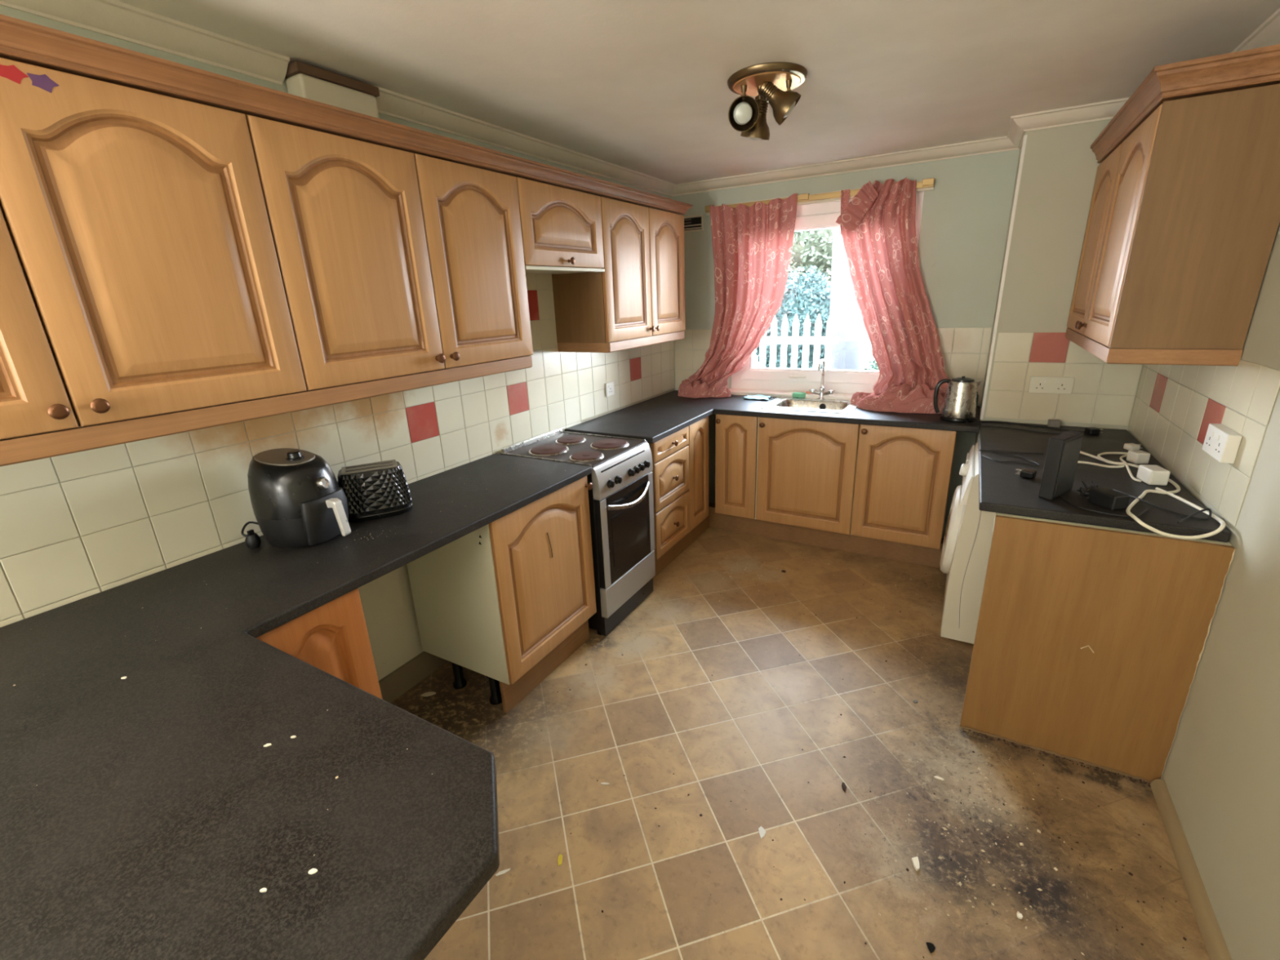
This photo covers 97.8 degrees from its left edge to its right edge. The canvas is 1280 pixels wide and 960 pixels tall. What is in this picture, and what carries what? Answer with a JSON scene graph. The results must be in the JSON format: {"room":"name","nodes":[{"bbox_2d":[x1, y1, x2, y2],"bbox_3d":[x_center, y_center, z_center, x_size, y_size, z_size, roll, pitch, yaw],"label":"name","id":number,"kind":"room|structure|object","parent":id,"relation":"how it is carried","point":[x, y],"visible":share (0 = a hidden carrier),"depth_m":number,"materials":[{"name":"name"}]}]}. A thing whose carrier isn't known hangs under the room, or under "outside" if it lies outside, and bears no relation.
{"room":"kitchen","nodes":[
{"label":"kitchen","id":0,"kind":"room"},
{"bbox_2d":[0,4,675,680],"bbox_3d":[-1.335,-0.079,1.824,0.130,2.362,6.510,8,21,29],"label":"wall","id":1,"kind":"structure","parent":0,"point":[77,526],"depth_m":1.81,"materials":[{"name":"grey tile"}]},
{"bbox_2d":[0,0,289,84],"bbox_3d":[-2.010,-0.749,0.249,0.070,0.060,3.646,8,21,29],"label":"coving","id":2,"kind":"structure","parent":1,"relation":"attached to","point":[112,18],"depth_m":1.47,"materials":[{"name":"paint"}]},
{"bbox_2d":[0,57,306,439],"bbox_3d":[-1.360,-0.464,1.176,0.372,0.701,1.005,8,21,29],"label":"upper cabinet","id":3,"kind":"object","parent":1,"relation":"attached to","point":[140,274],"visible":1,"depth_m":1.24,"materials":[{"name":"brown wood"}]},
{"bbox_2d":[244,114,533,391],"bbox_3d":[-0.861,-0.753,1.999,0.372,0.701,1.005,8,21,29],"label":"upper cabinet","id":4,"kind":"object","parent":1,"relation":"attached to","point":[393,262],"visible":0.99,"depth_m":1.79,"materials":[{"name":"brown wood"}]},
{"bbox_2d":[0,355,532,466],"bbox_3d":[-1.111,-0.253,1.711,0.339,0.050,2.007,8,21,29],"label":"pelmet","id":5,"kind":"object","parent":4,"relation":"attached to","point":[13,451],"visible":0.86,"depth_m":1.43,"materials":[{"name":"brown wood"}]},
{"bbox_2d":[284,60,379,118],"bbox_3d":[-1.019,-1.243,1.882,0.092,0.192,0.288,8,21,29],"label":"boxing","id":6,"kind":"object","parent":4,"relation":"on","point":[303,80],"visible":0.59,"depth_m":1.81,"materials":[{"name":"beige wood"}]},
{"bbox_2d":[378,651,448,702],"bbox_3d":[-1.061,0.888,2.432,0.018,0.125,0.780,8,21,29],"label":"baseboard","id":7,"kind":"structure","parent":1,"relation":"attached to","point":[396,683],"depth_m":2.48,"materials":[{"name":"beige wood"}]},
{"bbox_2d":[516,177,604,274],"bbox_3d":[-0.469,-1.152,2.603,0.372,0.348,0.604,8,21,29],"label":"upper cabinet","id":8,"kind":"object","parent":1,"relation":"attached to","point":[562,228],"visible":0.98,"depth_m":2.50,"materials":[{"name":"brown wood"}]},
{"bbox_2d":[604,381,614,396],"bbox_3d":[-0.194,-0.587,3.610,0.015,0.086,0.090,8,21,29],"label":"wall socket","id":9,"kind":"object","parent":1,"relation":"attached to","point":[609,387],"visible":1,"depth_m":3.60,"materials":[{"name":"white plastic"}]},
{"bbox_2d":[551,195,685,342],"bbox_3d":[-0.078,-1.208,3.292,0.372,0.701,0.944,8,21,29],"label":"upper cabinet","id":10,"kind":"object","parent":1,"relation":"attached to","point":[640,292],"visible":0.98,"depth_m":3.04,"materials":[{"name":"beige wood"}]},
{"bbox_2d":[0,13,693,214],"bbox_3d":[-0.727,-1.197,2.118,0.381,0.058,3.598,8,21,29],"label":"crown molding","id":11,"kind":"structure","parent":10,"relation":"attached to","point":[20,41],"depth_m":1.40,"materials":[{"name":"brown wood"}]},
{"bbox_2d":[557,330,684,352],"bbox_3d":[-0.078,-0.853,3.417,0.339,0.050,0.940,8,21,29],"label":"pelmet","id":12,"kind":"object","parent":10,"relation":"attached to","point":[611,347],"visible":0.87,"depth_m":3.09,"materials":[{"name":"brown wood"}]},
{"bbox_2d":[115,0,1279,184],"bbox_3d":[-0.143,-1.075,0.764,2.972,0.100,6.770,8,21,29],"label":"ceiling","id":13,"kind":"structure","parent":0,"point":[639,86],"depth_m":1.85,"materials":[{"name":"paint"}]},
{"bbox_2d":[727,62,807,140],"bbox_3d":[0.461,-1.369,2.054,0.289,0.190,0.284,8,21,29],"label":"ceiling light","id":14,"kind":"object","parent":13,"relation":"attached to","point":[773,83],"visible":1,"depth_m":2.00,"materials":[{"name":"gold metal"}]},
{"bbox_2d":[374,8,1279,195],"bbox_3d":[-0.175,-0.979,0.732,2.732,0.060,6.390,8,21,29],"label":"coving","id":15,"kind":"structure","parent":13,"relation":"attached to","point":[389,103],"depth_m":2.78,"materials":[{"name":"paint"}]},
{"bbox_2d":[390,502,1209,959],"bbox_3d":[-0.086,1.283,1.473,2.932,0.100,6.590,8,21,29],"label":"floor","id":16,"kind":"structure","parent":0,"point":[658,904],"depth_m":1.86,"materials":[{"name":"tile"}]},
{"bbox_2d":[256,587,382,698],"bbox_3d":[-1.088,0.713,1.730,0.550,0.856,0.285,8,21,29],"label":"base cabinet","id":17,"kind":"object","parent":16,"relation":"on","point":[332,637],"visible":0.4,"depth_m":1.54,"materials":[{"name":"orange wood"}]},
{"bbox_2d":[421,691,435,696],"bbox_3d":[-0.928,0.940,2.452,0.063,0.004,0.026,-4,18,-4],"label":"rubble","id":18,"kind":"object","parent":16,"relation":"on","point":[430,693],"visible":1,"depth_m":2.45,"materials":[{"name":"beige"}]},
{"bbox_2d":[406,475,596,713],"bbox_3d":[-0.584,0.446,2.517,0.559,0.875,0.613,8,21,29],"label":"base cabinet","id":19,"kind":"object","parent":16,"relation":"on","point":[495,600],"depth_m":2.30,"materials":[{"name":"brown wood"}]},
{"bbox_2d":[495,868,510,876],"bbox_3d":[-0.411,1.176,1.674,0.046,0.002,0.011,-8,19,-18],"label":"paper scrap","id":20,"kind":"object","parent":16,"relation":"on","point":[503,872],"visible":1,"depth_m":1.67,"materials":[{"name":"beige paper"}]},
{"bbox_2d":[557,853,562,866],"bbox_3d":[-0.244,1.159,1.704,0.014,0.002,0.036,-2,18,0],"label":"paper scrap","id":21,"kind":"object","parent":16,"relation":"on","point":[560,857],"visible":1,"depth_m":1.70,"materials":[{"name":"yellow paper"}]},
{"bbox_2d":[500,428,655,635],"bbox_3d":[-0.283,0.253,2.992,0.641,0.925,0.505,8,21,29],"label":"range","id":22,"kind":"object","parent":16,"relation":"on","point":[620,497],"visible":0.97,"depth_m":2.80,"materials":[{"name":"silver metal"}]},
{"bbox_2d":[500,428,646,467],"bbox_3d":[-0.333,-0.176,2.871,0.565,0.032,0.505,8,21,29],"label":"cooktop","id":23,"kind":"object","parent":22,"relation":"in","point":[594,451],"depth_m":2.82,"materials":[{"name":"silver metal"}]},
{"bbox_2d":[648,426,689,559],"bbox_3d":[-0.017,0.037,3.433,0.559,0.711,0.448,8,21,29],"label":"base cabinet","id":24,"kind":"object","parent":16,"relation":"on","point":[669,454],"visible":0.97,"depth_m":3.28,"materials":[{"name":"brown wood"}]},
{"bbox_2d":[564,390,980,443],"bbox_3d":[0.824,-0.361,3.349,2.091,0.034,1.451,8,21,29],"label":"countertop","id":25,"kind":"structure","parent":24,"relation":"on","point":[653,420],"depth_m":3.38,"materials":[{"name":"laminate"}]},
{"bbox_2d":[744,394,771,399],"bbox_3d":[0.825,-0.586,3.933,0.191,0.018,0.120,8,21,29],"label":"dishcloth","id":26,"kind":"object","parent":25,"relation":"on","point":[758,397],"visible":1,"depth_m":3.92,"materials":[{"name":"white fabric"}]},
{"bbox_2d":[760,396,857,413],"bbox_3d":[1.135,-0.427,3.697,0.565,0.156,0.480,8,21,29],"label":"sink","id":27,"kind":"object","parent":25,"relation":"in","point":[802,404],"visible":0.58,"depth_m":3.74,"materials":[{"name":"silver metal"}]},
{"bbox_2d":[792,391,806,397],"bbox_3d":[1.117,-0.597,3.917,0.090,0.030,0.060,5,20,21],"label":"sponge","id":28,"kind":"object","parent":27,"relation":"on","point":[795,394],"visible":0.94,"depth_m":3.90,"materials":[{"name":"green"}]},
{"bbox_2d":[808,359,835,399],"bbox_3d":[1.214,-0.674,3.750,0.172,0.274,0.162,8,21,29],"label":"mixer tap","id":29,"kind":"object","parent":25,"relation":"on","point":[821,393],"visible":1,"depth_m":3.80,"materials":[{"name":"silver metal"}]},
{"bbox_2d":[817,386,824,399],"bbox_3d":[1.246,-0.598,3.827,0.048,0.080,0.048,8,21,29],"label":"tap","id":30,"kind":"object","parent":29,"relation":"on","point":[821,393],"depth_m":3.82,"materials":[{"name":"silver metal"}]},
{"bbox_2d":[933,376,982,425],"bbox_3d":[1.768,-0.447,3.058,0.176,0.239,0.263,-17,23,-38],"label":"kettle","id":31,"kind":"object","parent":25,"relation":"on","point":[959,405],"visible":1,"depth_m":3.02,"materials":[{"name":"silver metal"}]},
{"bbox_2d":[975,391,978,408],"bbox_3d":[1.986,-0.476,3.342,0.064,0.100,0.063,8,21,29],"label":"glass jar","id":32,"kind":"object","parent":25,"relation":"on","point":[977,395],"visible":0.18,"depth_m":3.31,"materials":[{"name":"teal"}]},
{"bbox_2d":[686,416,708,531],"bbox_3d":[0.167,-0.079,3.765,0.530,0.711,0.345,8,21,29],"label":"base cabinet","id":33,"kind":"object","parent":16,"relation":"on","point":[698,444],"visible":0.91,"depth_m":3.62,"materials":[{"name":"beige wood"}]},
{"bbox_2d":[715,413,759,519],"bbox_3d":[0.772,-0.163,3.948,0.294,0.711,0.609,8,21,29],"label":"base cabinet","id":34,"kind":"object","parent":16,"relation":"on","point":[736,439],"visible":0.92,"depth_m":3.72,"materials":[{"name":"beige wood"}]},
{"bbox_2d":[758,826,765,839],"bbox_3d":[0.388,1.114,1.766,0.022,0.002,0.041,-4,18,-4],"label":"scrap","id":35,"kind":"object","parent":16,"relation":"on","point":[762,831],"visible":1,"depth_m":1.76,"materials":[{"name":"white paper"}]},
{"bbox_2d":[653,506,942,577],"bbox_3d":[0.919,0.495,3.332,1.511,0.161,0.956,8,21,29],"label":"plinth","id":36,"kind":"object","parent":16,"relation":"on","point":[925,556],"visible":0.6,"depth_m":3.67,"materials":[{"name":"brown wood"}]},
{"bbox_2d":[755,417,859,534],"bbox_3d":[1.163,-0.106,3.732,0.608,0.709,0.609,8,21,29],"label":"base cabinet","id":37,"kind":"object","parent":16,"relation":"on","point":[806,469],"visible":0.98,"depth_m":3.49,"materials":[{"name":"beige wood"}]},
{"bbox_2d":[841,782,846,791],"bbox_3d":[0.700,1.052,1.912,0.014,0.006,0.038,-1,18,5],"label":"scrap","id":38,"kind":"object","parent":16,"relation":"on","point":[843,785],"visible":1,"depth_m":1.91,"materials":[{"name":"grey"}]},
{"bbox_2d":[528,552,1186,959],"bbox_3d":[0.675,0.891,2.407,1.862,0.006,2.504,8,21,29],"label":"crumbs","id":39,"kind":"object","parent":16,"relation":"on","point":[978,768],"visible":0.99,"depth_m":1.75,"materials":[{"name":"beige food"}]},
{"bbox_2d":[850,424,956,549],"bbox_3d":[1.643,-0.039,3.465,0.498,0.711,0.609,8,21,29],"label":"base cabinet","id":40,"kind":"object","parent":16,"relation":"on","point":[903,475],"visible":0.98,"depth_m":3.23,"materials":[{"name":"beige wood"}]},
{"bbox_2d":[911,856,919,871],"bbox_3d":[0.815,1.133,1.649,0.018,0.008,0.043,3,19,15],"label":"chip","id":41,"kind":"object","parent":16,"relation":"on","point":[915,860],"visible":1,"depth_m":1.65,"materials":[{"name":"beige paper"}]},
{"bbox_2d":[925,942,935,953],"bbox_3d":[0.751,1.206,1.440,0.018,0.004,0.024,-4,18,-5],"label":"chip","id":42,"kind":"object","parent":16,"relation":"on","point":[931,948],"visible":1,"depth_m":1.44,"materials":[{"name":"black"}]},
{"bbox_2d":[933,776,944,780],"bbox_3d":[1.036,1.033,1.934,0.031,0.004,0.010,10,22,34],"label":"chip","id":43,"kind":"object","parent":16,"relation":"on","point":[935,777],"visible":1,"depth_m":1.93,"materials":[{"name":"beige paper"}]},
{"bbox_2d":[939,441,995,644],"bbox_3d":[1.814,0.310,2.686,0.621,0.850,0.604,8,21,29],"label":"washing machine","id":44,"kind":"object","parent":16,"relation":"on","point":[965,554],"visible":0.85,"depth_m":2.58,"materials":[{"name":"white metal"}]},
{"bbox_2d":[1017,913,1022,919],"bbox_3d":[1.022,1.173,1.502,0.013,0.006,0.013,3,19,14],"label":"chip","id":45,"kind":"object","parent":16,"relation":"on","point":[1020,916],"visible":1,"depth_m":1.50,"materials":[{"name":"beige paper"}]},
{"bbox_2d":[962,729,1151,786],"bbox_3d":[1.486,0.990,2.006,0.573,0.006,0.030,8,21,29],"label":"dirt","id":46,"kind":"object","parent":16,"relation":"on","point":[985,736],"visible":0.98,"depth_m":2.01,"materials":[{"name":"brown soil"}]},
{"bbox_2d":[960,512,1235,783],"bbox_3d":[1.487,0.571,1.902,0.589,0.875,0.062,8,21,29],"label":"end panel","id":47,"kind":"object","parent":16,"relation":"on","point":[1090,640],"visible":0.99,"depth_m":1.86,"materials":[{"name":"brown wood"}]},
{"bbox_2d":[978,420,1231,542],"bbox_3d":[1.803,-0.072,2.364,0.634,0.033,1.410,8,21,29],"label":"countertop","id":48,"kind":"structure","parent":47,"relation":"on","point":[1002,491],"depth_m":2.05,"materials":[{"name":"laminate"}]},
{"bbox_2d":[982,451,1039,466],"bbox_3d":[1.575,-0.087,2.370,0.134,0.005,0.216,-12,21,-28],"label":"lead","id":49,"kind":"object","parent":48,"relation":"on","point":[1037,464],"visible":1,"depth_m":2.36,"materials":[{"name":"black"}]},
{"bbox_2d":[978,449,1043,453],"bbox_3d":[1.644,-0.124,2.478,0.246,0.005,0.015,5,20,22],"label":"lead","id":50,"kind":"object","parent":48,"relation":"on","point":[979,450],"visible":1,"depth_m":2.48,"materials":[{"name":"black"}]},
{"bbox_2d":[1015,468,1036,479],"bbox_3d":[1.494,-0.027,2.166,0.045,0.028,0.065,-17,23,-37],"label":"plug","id":51,"kind":"object","parent":48,"relation":"on","point":[1025,473],"visible":1,"depth_m":2.15,"materials":[{"name":"black plastic"}]},
{"bbox_2d":[975,420,1084,432],"bbox_3d":[2.025,-0.282,2.913,0.485,0.008,0.118,9,21,30],"label":"lead","id":52,"kind":"object","parent":48,"relation":"on","point":[987,420],"visible":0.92,"depth_m":2.92,"materials":[{"name":"black plastic"}]},
{"bbox_2d":[979,425,1084,434],"bbox_3d":[1.972,-0.252,2.827,0.443,0.006,0.054,10,22,34],"label":"lead","id":53,"kind":"object","parent":48,"relation":"on","point":[980,425],"visible":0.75,"depth_m":2.85,"materials":[{"name":"black plastic"}]},
{"bbox_2d":[1047,418,1061,427],"bbox_3d":[2.137,-0.295,2.887,0.050,0.040,0.055,4,19,19],"label":"plug","id":54,"kind":"object","parent":48,"relation":"on","point":[1054,423],"visible":0.98,"depth_m":2.86,"materials":[{"name":"grey plastic"}]},
{"bbox_2d":[1038,430,1083,500],"bbox_3d":[1.469,-0.052,1.948,0.164,0.214,0.047,-14,22,-32],"label":"speaker box","id":55,"kind":"object","parent":48,"relation":"on","point":[1063,452],"visible":1,"depth_m":1.91,"materials":[{"name":"black plastic"}]},
{"bbox_2d":[1053,435,1083,497],"bbox_3d":[1.482,-0.047,1.931,0.148,0.190,0.003,-14,22,-32],"label":"grille","id":56,"kind":"object","parent":55,"relation":"attached to","point":[1071,451],"depth_m":1.93,"materials":[{"name":"black plastic"}]},
{"bbox_2d":[1076,480,1098,497],"bbox_3d":[1.551,0.034,1.931,0.062,0.045,0.101,8,21,29],"label":"wire tangle","id":57,"kind":"object","parent":48,"relation":"on","point":[1086,489],"visible":0.61,"depth_m":1.93,"materials":[{"name":"black plastic"}]},
{"bbox_2d":[1084,426,1102,435],"bbox_3d":[2.220,-0.239,2.726,0.065,0.028,0.050,1,18,10],"label":"plug","id":58,"kind":"object","parent":48,"relation":"on","point":[1090,430],"visible":1,"depth_m":2.71,"materials":[{"name":"black plastic"}]},
{"bbox_2d":[1077,452,1128,467],"bbox_3d":[1.939,-0.097,2.336,0.298,0.022,0.185,-16,23,-37],"label":"lead","id":59,"kind":"object","parent":48,"relation":"on","point":[1103,453],"visible":0.77,"depth_m":2.28,"materials":[{"name":"beige plastic"}]},
{"bbox_2d":[1058,496,1149,517],"bbox_3d":[1.519,0.091,1.833,0.237,0.006,0.115,11,23,36],"label":"lead","id":60,"kind":"object","parent":48,"relation":"on","point":[1062,498],"visible":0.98,"depth_m":1.80,"materials":[{"name":"black"}]},
{"bbox_2d":[1087,487,1129,511],"bbox_3d":[1.552,0.059,1.861,0.060,0.050,0.110,-5,18,-9],"label":"adaptor","id":61,"kind":"object","parent":48,"relation":"on","point":[1104,497],"visible":1,"depth_m":1.83,"materials":[{"name":"black plastic"}]},
{"bbox_2d":[1119,453,1141,482],"bbox_3d":[1.946,-0.064,2.221,0.053,0.032,0.408,11,22,35],"label":"lead","id":62,"kind":"object","parent":48,"relation":"on","point":[1124,455],"visible":0.88,"depth_m":2.15,"materials":[{"name":"beige plastic"}]},
{"bbox_2d":[1123,443,1142,450],"bbox_3d":[2.168,-0.145,2.451,0.060,0.025,0.045,-2,18,0],"label":"plug","id":63,"kind":"object","parent":48,"relation":"on","point":[1131,446],"visible":0.98,"depth_m":2.44,"materials":[{"name":"white plastic"}]},
{"bbox_2d":[1125,450,1150,463],"bbox_3d":[2.032,-0.097,2.287,0.052,0.045,0.075,-1,18,5],"label":"plug","id":64,"kind":"object","parent":48,"relation":"on","point":[1133,456],"visible":1,"depth_m":2.26,"materials":[{"name":"white plastic"}]},
{"bbox_2d":[1080,450,1225,539],"bbox_3d":[1.808,0.017,2.043,0.256,0.063,0.895,6,20,22],"label":"lead","id":65,"kind":"object","parent":48,"relation":"on","point":[1157,490],"visible":0.8,"depth_m":1.79,"materials":[{"name":"beige plastic"}]},
{"bbox_2d":[1136,464,1170,485],"bbox_3d":[1.886,-0.022,2.060,0.058,0.055,0.105,3,19,15],"label":"adaptor","id":66,"kind":"object","parent":48,"relation":"on","point":[1149,474],"visible":1,"depth_m":2.02,"materials":[{"name":"white plastic"}]},
{"bbox_2d":[1113,488,1212,523],"bbox_3d":[1.728,0.076,1.830,0.140,0.021,0.304,0,18,8],"label":"lead","id":67,"kind":"object","parent":48,"relation":"on","point":[1131,495],"visible":0.98,"depth_m":1.75,"materials":[{"name":"black plastic"}]},
{"bbox_3d":[-1.140,0.936,1.056,1.180,0.856,0.960,8,21,29],"label":"cabinet","id":68,"kind":"object","parent":16,"relation":"on","visible":0},
{"bbox_2d":[0,453,591,959],"bbox_3d":[-0.665,0.323,1.441,1.515,0.034,2.415,8,21,29],"label":"countertop","id":69,"kind":"structure","parent":68,"relation":"on","point":[147,814],"depth_m":0.91,"materials":[{"name":"laminate"}]},
{"bbox_2d":[259,888,266,892],"bbox_3d":[-0.488,0.532,0.724,0.008,0.002,0.005,-5,18,-9],"label":"crumb","id":70,"kind":"object","parent":69,"relation":"on","point":[263,890],"visible":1,"depth_m":0.72,"materials":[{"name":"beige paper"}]},
{"bbox_2d":[240,448,351,548],"bbox_3d":[-1.095,0.051,1.795,0.327,0.294,0.244,4,19,18],"label":"air fryer","id":71,"kind":"object","parent":69,"relation":"on","point":[298,501],"visible":1,"depth_m":1.73,"materials":[{"name":"black plastic"}]},
{"bbox_2d":[300,487,351,545],"bbox_3d":[-0.991,0.117,1.786,0.116,0.142,0.162,8,21,29],"label":"basket","id":72,"kind":"object","parent":71,"relation":"on","point":[324,515],"depth_m":1.75,"materials":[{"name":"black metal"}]},
{"bbox_2d":[308,868,317,874],"bbox_3d":[-0.436,0.522,0.746,0.011,0.002,0.007,-5,18,-9],"label":"crumb","id":73,"kind":"object","parent":69,"relation":"on","point":[312,871],"visible":1,"depth_m":0.74,"materials":[{"name":"white food"}]},
{"bbox_2d":[337,459,412,522],"bbox_3d":[-0.967,0.037,2.007,0.260,0.178,0.160,-11,20,-24],"label":"toaster","id":74,"kind":"object","parent":69,"relation":"on","point":[376,490],"visible":0.84,"depth_m":1.95,"materials":[{"name":"black plastic"}]},
{"bbox_2d":[671,149,1019,538],"bbox_3d":[1.516,-0.843,3.813,2.972,2.362,0.264,8,21,29],"label":"wall","id":75,"kind":"structure","parent":0,"point":[965,218],"depth_m":3.35,"materials":[{"name":"green paint"}]},
{"bbox_2d":[684,214,703,232],"bbox_3d":[0.374,-1.831,3.993,0.170,0.104,0.012,8,21,29],"label":"air vent","id":76,"kind":"object","parent":75,"relation":"in","point":[692,223],"visible":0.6,"depth_m":3.99,"materials":[{"name":"beige plastic"}]},
{"bbox_2d":[728,388,853,399],"bbox_3d":[1.188,-0.597,3.941,1.380,0.029,0.150,8,21,29],"label":"sill","id":77,"kind":"structure","parent":75,"relation":"attached to","point":[733,391],"depth_m":3.99,"materials":[{"name":"white"}]},
{"bbox_2d":[704,177,934,394],"bbox_3d":[1.133,-1.233,3.802,1.420,1.277,0.178,8,21,29],"label":"window","id":78,"kind":"structure","parent":75,"relation":"in","point":[820,215],"depth_m":3.81,"materials":[{"name":"white plastic"}]},
{"bbox_2d":[678,193,797,398],"bbox_3d":[0.647,-1.235,3.882,0.799,1.302,0.246,3,19,16],"label":"curtain","id":79,"kind":"object","parent":78,"relation":"hanging from","point":[753,246],"visible":1,"depth_m":3.85,"materials":[{"name":"fabric"}]},
{"bbox_2d":[835,177,950,413],"bbox_3d":[1.500,-1.089,3.314,0.774,1.314,0.349,11,22,34],"label":"curtain","id":80,"kind":"object","parent":78,"relation":"hanging from","point":[877,226],"visible":0.98,"depth_m":3.40,"materials":[{"name":"fabric"}]},
{"bbox_2d":[974,119,1143,444],"bbox_3d":[2.306,-0.608,2.998,0.759,2.362,0.430,8,21,29],"label":"wall pier","id":81,"kind":"object","parent":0,"point":[1056,170],"visible":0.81,"depth_m":2.79,"materials":[{"name":"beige paint"}]},
{"bbox_2d":[1027,376,1075,394],"bbox_3d":[2.120,-0.489,2.881,0.185,0.086,0.015,8,21,29],"label":"double socket","id":82,"kind":"object","parent":81,"relation":"attached to","point":[1039,384],"visible":1,"depth_m":2.88,"materials":[{"name":"beige plastic"}]},
{"bbox_2d":[1128,222,1279,959],"bbox_3d":[1.011,0.344,0.250,0.124,2.362,6.014,8,21,29],"label":"wall","id":83,"kind":"structure","parent":0,"point":[1221,773],"depth_m":1.55,"materials":[{"name":"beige paint"}]},
{"bbox_2d":[1066,84,1279,349],"bbox_3d":[1.972,-0.926,2.155,0.358,0.720,1.099,8,21,29],"label":"upper cabinet","id":84,"kind":"object","parent":83,"relation":"attached to","point":[1183,222],"visible":1,"depth_m":1.72,"materials":[{"name":"beige wood"}]},
{"bbox_2d":[1065,327,1243,365],"bbox_3d":[2.001,-0.558,2.267,0.326,0.050,1.100,8,21,29],"label":"pelmet","id":85,"kind":"object","parent":84,"relation":"attached to","point":[1110,356],"visible":0.89,"depth_m":1.84,"materials":[{"name":"brown wood"}]},
{"bbox_2d":[1089,44,1279,163],"bbox_3d":[1.943,-1.304,2.016,0.369,0.086,1.139,8,21,29],"label":"crown molding","id":86,"kind":"structure","parent":84,"relation":"attached to","point":[1260,66],"depth_m":1.61,"materials":[{"name":"brown wood"}]},
{"bbox_2d":[1150,778,1231,959],"bbox_3d":[0.614,1.659,0.025,0.030,0.035,4.495,8,21,29],"label":"baseboard","id":87,"kind":"structure","parent":83,"relation":"attached to","point":[1215,945],"depth_m":1.56,"materials":[{"name":"brown wood"}]},
{"bbox_2d":[1202,423,1242,463],"bbox_3d":[1.816,-0.116,1.748,0.035,0.088,0.170,8,21,29],"label":"double socket","id":88,"kind":"object","parent":83,"relation":"attached to","point":[1221,442],"visible":1,"depth_m":1.71,"materials":[{"name":"white plastic"}]},
{"label":"outside","id":89,"kind":"structure","parent":0,"visible":0},
{"bbox_2d":[755,329,876,369],"bbox_3d":[6.846,-3.404,15.588,28.000,0.100,25.710,8,21,29],"label":"lawn","id":90,"kind":"structure","parent":89,"point":[868,348],"depth_m":16.27,"materials":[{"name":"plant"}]},
{"bbox_2d":[755,265,831,368],"bbox_3d":[2.891,-2.499,9.798,1.908,2.375,1.280,9,21,31],"label":"outdoor view","id":91,"kind":"object","parent":90,"relation":"on","point":[803,296],"visible":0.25,"depth_m":9.37,"materials":[{"name":"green plant"}]},
{"bbox_2d":[753,313,839,368],"bbox_3d":[1.825,-1.618,8.135,1.989,1.520,0.070,8,21,29],"label":"picket fence","id":92,"kind":"object","parent":90,"relation":"on","point":[773,340],"visible":0.3,"depth_m":7.77,"materials":[{"name":"paint"}]},
{"bbox_2d":[787,228,833,283],"bbox_3d":[4.041,-5.119,12.893,4.049,5.046,2.523,11,22,35],"label":"leafy tree","id":93,"kind":"object","parent":90,"relation":"on","point":[810,247],"visible":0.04,"depth_m":12.17,"materials":[{"name":"green plant"}]},
{"bbox_2d":[863,359,879,370],"bbox_3d":[3.440,-1.240,7.604,0.915,0.999,0.809,-1,18,4],"label":"bush","id":94,"kind":"object","parent":90,"relation":"on","point":[872,368],"visible":0.02,"depth_m":7.66,"materials":[{"name":"plant"}]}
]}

